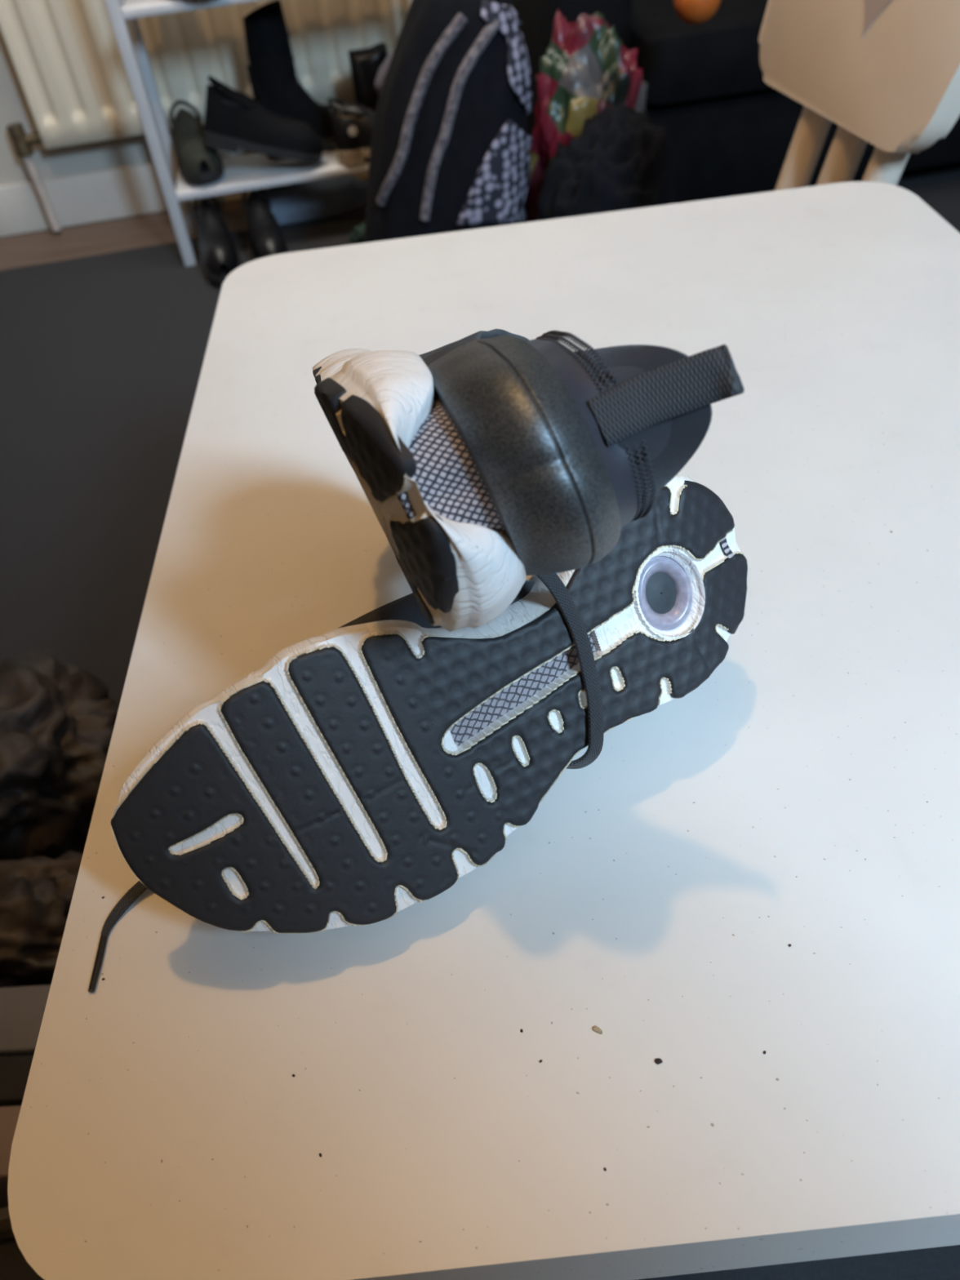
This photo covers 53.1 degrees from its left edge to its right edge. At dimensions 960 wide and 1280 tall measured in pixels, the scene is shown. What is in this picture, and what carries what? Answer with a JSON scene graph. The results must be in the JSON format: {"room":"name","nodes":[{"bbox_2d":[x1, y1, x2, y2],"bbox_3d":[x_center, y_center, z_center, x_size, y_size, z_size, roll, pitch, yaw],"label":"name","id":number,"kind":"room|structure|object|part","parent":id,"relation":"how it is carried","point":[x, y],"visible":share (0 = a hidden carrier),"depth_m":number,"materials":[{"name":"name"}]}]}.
{"room":"living room","nodes":[
{"label":"living room","id":0,"kind":"room"},
{"bbox_2d":[0,30,355,185],"bbox_3d":[-0.508,-2.130,1.688,5.500,2.500,0.120,-11,44,-5],"label":"wall","id":1,"kind":"structure","parent":0,"point":[14,105],"depth_m":2.35,"materials":[{"name":"white paint"}]},
{"bbox_2d":[0,148,368,236],"bbox_3d":[-0.393,-1.235,2.471,5.500,0.115,0.018,-11,44,-5],"label":"baseboard","id":2,"kind":"structure","parent":1,"relation":"attached to","point":[106,194],"depth_m":2.42,"materials":[{"name":"white paint"}]},
{"bbox_2d":[0,0,412,231],"bbox_3d":[-0.497,-1.442,2.182,1.281,0.812,0.060,-11,44,-5],"label":"radiator","id":3,"kind":"object","parent":1,"relation":"attached to","point":[65,55],"visible":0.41,"depth_m":2.21,"materials":[{"name":"beige metal"}]},
{"bbox_3d":[-0.465,-1.501,2.106,1.206,0.620,0.018,-11,44,-5],"label":"panel","id":4,"kind":"part","parent":3,"relation":"part of","materials":[{"name":"white metal"}]},
{"bbox_2d":[0,178,368,270],"bbox_3d":[0.007,0.199,1.087,5.740,0.060,4.320,-11,44,-5],"label":"floor","id":5,"kind":"structure","parent":0,"point":[118,234],"depth_m":2.38,"materials":[{"name":"brown wood"}]},
{"bbox_2d":[0,161,959,1279],"bbox_3d":[-0.065,-0.157,1.409,4.850,0.008,2.588,-11,44,-5],"label":"rug","id":6,"kind":"object","parent":5,"relation":"on","point":[102,356],"visible":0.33,"depth_m":1.68,"materials":[{"name":"grey carpet"}]},
{"bbox_2d":[0,1105,21,1208],"bbox_3d":[-0.358,0.418,0.758,0.152,0.132,0.050,-4,44,3],"label":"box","id":7,"kind":"object","parent":6,"relation":"on","point":[9,1115],"visible":0.02,"depth_m":0.72,"materials":[{"name":"brown cardboard"}]},
{"bbox_2d":[0,1054,33,1106],"bbox_3d":[-0.372,0.387,0.792,0.160,0.132,0.035,-4,44,3],"label":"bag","id":8,"kind":"object","parent":6,"relation":"on","point":[15,1070],"visible":0.03,"depth_m":0.74,"materials":[{"name":"black"}]},
{"bbox_2d":[0,1206,44,1279],"bbox_3d":[-0.309,0.519,0.653,0.276,0.128,0.216,-7,44,0],"label":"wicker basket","id":9,"kind":"object","parent":6,"relation":"on","point":[14,1265],"visible":0.06,"depth_m":0.68,"materials":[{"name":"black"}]},
{"bbox_2d":[0,984,50,1056],"bbox_3d":[-0.387,0.355,0.827,0.180,0.132,0.055,-4,44,3],"label":"box","id":10,"kind":"object","parent":6,"relation":"on","point":[22,1008],"visible":0.14,"depth_m":0.78,"materials":[{"name":"cardboard"}]},
{"bbox_2d":[0,850,83,987],"bbox_3d":[-0.435,0.271,0.892,0.282,0.168,0.140,-7,44,0],"label":"crumpled bag","id":11,"kind":"object","parent":6,"relation":"on","point":[36,893],"visible":0.35,"depth_m":0.84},
{"bbox_2d":[0,648,119,860],"bbox_3d":[-0.519,0.136,1.017,0.319,0.200,0.268,-7,44,0],"label":"crumpled bag","id":12,"kind":"object","parent":6,"relation":"on","point":[57,720],"visible":0.66,"depth_m":0.97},
{"bbox_2d":[192,195,242,284],"bbox_3d":[-0.583,-0.884,2.113,0.086,0.128,0.250,-16,45,-9],"label":"trainer","id":13,"kind":"object","parent":6,"relation":"on","point":[220,255],"visible":0.91,"depth_m":2.08,"materials":[{"name":"black leather"}]},
{"bbox_2d":[103,0,369,266],"bbox_3d":[-0.423,-1.387,1.888,0.646,1.150,0.222,-11,44,-5],"label":"shoe rack","id":14,"kind":"object","parent":6,"relation":"on","point":[242,173],"visible":0.46,"depth_m":2.10,"materials":[{"name":"white metal"}]},
{"bbox_3d":[-0.707,-1.262,1.790,0.026,1.142,0.024,-11,44,-5],"label":"post","id":15,"kind":"part","parent":14,"relation":"part of","materials":[{"name":"white metal"}]},
{"bbox_3d":[-0.745,-1.393,1.934,0.026,1.150,0.024,-11,44,-5],"label":"post","id":16,"kind":"part","parent":14,"relation":"part of","materials":[{"name":"white metal"}]},
{"bbox_2d":[121,0,262,19],"bbox_3d":[-0.416,-1.329,1.945,0.600,0.018,0.194,-11,44,-5],"label":"shelf","id":17,"kind":"object","parent":14,"relation":"attached to","point":[131,9],"depth_m":1.86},
{"bbox_2d":[168,99,224,182],"bbox_3d":[-0.629,-1.094,2.112,0.096,0.128,0.200,-18,45,-12],"label":"shoe","id":18,"kind":"object","parent":14,"relation":"on","point":[197,162],"visible":0.91,"depth_m":2.09,"materials":[{"name":"black"}]},
{"bbox_2d":[203,75,324,162],"bbox_3d":[-0.471,-1.108,2.048,0.255,0.193,0.088,-14,45,-7],"label":"shoe","id":19,"kind":"object","parent":14,"relation":"on","point":[233,120],"visible":1,"depth_m":2.03,"materials":[{"name":"black fabric"}]},
{"bbox_2d":[176,143,369,201],"bbox_3d":[-0.387,-1.086,2.183,0.600,0.018,0.194,-11,44,-5],"label":"shelf","id":20,"kind":"object","parent":14,"relation":"attached to","point":[242,173],"depth_m":2.12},
{"bbox_2d":[242,0,335,158],"bbox_3d":[-0.397,-1.239,2.113,0.215,0.290,0.091,-11,44,-5],"label":"boot","id":21,"kind":"object","parent":14,"relation":"on","point":[275,84],"visible":0.76,"depth_m":2.08,"materials":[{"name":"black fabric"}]},
{"bbox_2d":[327,97,375,165],"bbox_3d":[-0.226,-1.125,2.094,0.190,0.128,0.092,-11,44,-5],"label":"shoe","id":22,"kind":"object","parent":14,"relation":"on","point":[352,124],"visible":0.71,"depth_m":2.07,"materials":[{"name":"black leather"}]},
{"bbox_2d":[347,42,388,111],"bbox_3d":[-0.190,-1.242,2.166,0.185,0.185,0.091,-11,44,-5],"label":"boot","id":23,"kind":"object","parent":14,"relation":"on","point":[366,64],"visible":0.39,"depth_m":2.11,"materials":[{"name":"black leather"}]},
{"bbox_2d":[241,188,289,260],"bbox_3d":[-0.476,-0.906,2.122,0.086,0.128,0.250,-16,45,-9],"label":"trainer","id":24,"kind":"object","parent":6,"relation":"on","point":[266,237],"visible":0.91,"depth_m":2.10,"materials":[{"name":"black leather"}]},
{"bbox_2d":[253,174,368,225],"bbox_3d":[-0.409,-1.094,2.323,0.280,0.120,0.096,-17,45,-10],"label":"shoe box","id":25,"kind":"object","parent":6,"relation":"on","point":[309,200],"visible":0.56,"depth_m":2.31,"materials":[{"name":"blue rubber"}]},
{"bbox_2d":[348,222,364,244],"bbox_3d":[-0.195,-0.913,2.147,0.204,0.060,0.108,-7,44,0],"label":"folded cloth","id":26,"kind":"object","parent":6,"relation":"on","point":[357,237],"visible":0.09,"depth_m":2.13,"materials":[{"name":"fabric"}]},
{"bbox_2d":[374,45,395,95],"bbox_3d":[-0.109,-1.087,1.798,0.187,0.189,0.108,-7,44,0],"label":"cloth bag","id":27,"kind":"object","parent":6,"relation":"on","point":[382,72],"visible":0.17,"depth_m":1.78,"materials":[{"name":"grey fabric"}]},
{"bbox_2d":[363,0,532,243],"bbox_3d":[-0.081,-0.813,1.598,0.333,0.660,0.274,-7,44,0],"label":"backpack","id":28,"kind":"object","parent":6,"relation":"on","point":[451,144],"visible":0.61,"depth_m":1.48,"materials":[{"name":"black fabric"}]},
{"bbox_3d":[0.045,-0.758,1.575,0.067,0.200,0.223,21,51,26],"label":"spotted panel","id":29,"kind":"part","parent":28,"relation":"part of","materials":[{"name":"fabric"}]},
{"bbox_3d":[0.055,-0.896,1.508,0.060,0.224,0.185,5,45,12],"label":"spotted panel","id":30,"kind":"part","parent":28,"relation":"part of","materials":[{"name":"fabric"}]},
{"bbox_2d":[7,181,959,1279],"bbox_3d":[0.140,0.062,0.802,0.661,0.492,0.881,-7,44,0],"label":"folding table","id":31,"kind":"object","parent":6,"relation":"on","point":[805,795],"visible":0.89,"depth_m":0.41,"materials":[{"name":"white plastic"}]},
{"bbox_2d":[88,471,747,992],"bbox_3d":[-0.022,0.025,0.415,0.351,0.128,0.121,-29,49,-21],"label":"shoe","id":32,"kind":"object","parent":31,"relation":"on","point":[376,761],"visible":0.91,"depth_m":0.38,"materials":[{"name":"black rubber"}]},
{"bbox_3d":[0.018,0.020,0.402,0.076,0.030,0.001,-24,14,-15],"label":"shank plate","id":33,"kind":"part","parent":32,"relation":"part of","materials":[{"name":"grey plastic"}]},
{"bbox_2d":[312,328,744,631],"bbox_3d":[-0.012,-0.071,0.420,0.112,0.208,0.270,-18,45,-11],"label":"shoe","id":34,"kind":"object","parent":32,"relation":"on","point":[486,462],"visible":1,"depth_m":0.29,"materials":[{"name":"black leather"}]},
{"bbox_2d":[591,1025,602,1034],"bbox_3d":[0.045,0.150,0.371,0.004,0.001,0.002,23,52,27],"label":"crumb","id":35,"kind":"object","parent":31,"relation":"on","point":[595,1028],"visible":1,"depth_m":0.37,"materials":[{"name":"beige food"}]},
{"bbox_2d":[653,1057,662,1064],"bbox_3d":[0.067,0.158,0.360,0.003,0.001,0.002,-3,44,4],"label":"crumb","id":36,"kind":"object","parent":31,"relation":"on","point":[657,1060],"visible":1,"depth_m":0.36,"materials":[{"name":"black food"}]},
{"bbox_2d":[524,9,647,222],"bbox_3d":[0.196,-0.845,1.720,0.245,0.492,0.133,-7,44,0],"label":"bag","id":37,"kind":"object","parent":6,"relation":"on","point":[585,68],"visible":0.34,"depth_m":1.59,"materials":[{"name":"plastic"}]},
{"bbox_2d":[537,102,675,220],"bbox_3d":[0.220,-0.684,1.625,0.245,0.392,0.134,-7,44,0],"label":"bag","id":38,"kind":"object","parent":6,"relation":"on","point":[620,160],"visible":0.35,"depth_m":1.52,"materials":[{"name":"black fabric"}]},
{"bbox_2d":[758,0,959,191],"bbox_3d":[0.291,-0.443,1.114,0.368,0.739,0.356,-16,45,-9],"label":"folding chair","id":39,"kind":"object","parent":6,"relation":"on","point":[886,73],"visible":0.38,"depth_m":0.99,"materials":[{"name":"beige wood"}]},
{"bbox_2d":[511,0,959,203],"bbox_3d":[0.893,-1.448,2.055,1.690,0.780,0.620,-11,44,-5],"label":"sofa","id":40,"kind":"object","parent":5,"relation":"on","point":[730,132],"visible":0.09,"depth_m":1.91,"materials":[{"name":"fabric"}]},
{"bbox_3d":[0.160,-1.232,2.061,0.175,0.490,0.600,-11,44,-5],"label":"armrest","id":41,"kind":"part","parent":40,"relation":"part of","materials":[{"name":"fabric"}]},
{"bbox_2d":[673,0,720,24],"bbox_3d":[0.350,-1.033,1.542,0.076,0.076,0.076,-7,44,0],"label":"ball","id":42,"kind":"object","parent":40,"relation":"on","point":[691,11],"visible":1,"depth_m":1.53,"materials":[{"name":"orange plastic"}]},
{"bbox_2d":[631,0,774,107],"bbox_3d":[0.585,-1.272,1.998,0.650,0.138,0.420,-11,44,-5],"label":"seat cushion","id":43,"kind":"object","parent":40,"relation":"on","point":[713,63],"depth_m":1.84,"materials":[{"name":"fabric"}]},
{"bbox_2d":[427,335,620,575],"bbox_3d":[0.012,-0.064,0.326,0.035,0.088,0.114,-26,7,-1],"label":"heels","id":44,"kind":"structure","parent":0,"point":[536,456],"depth_m":0.28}
]}

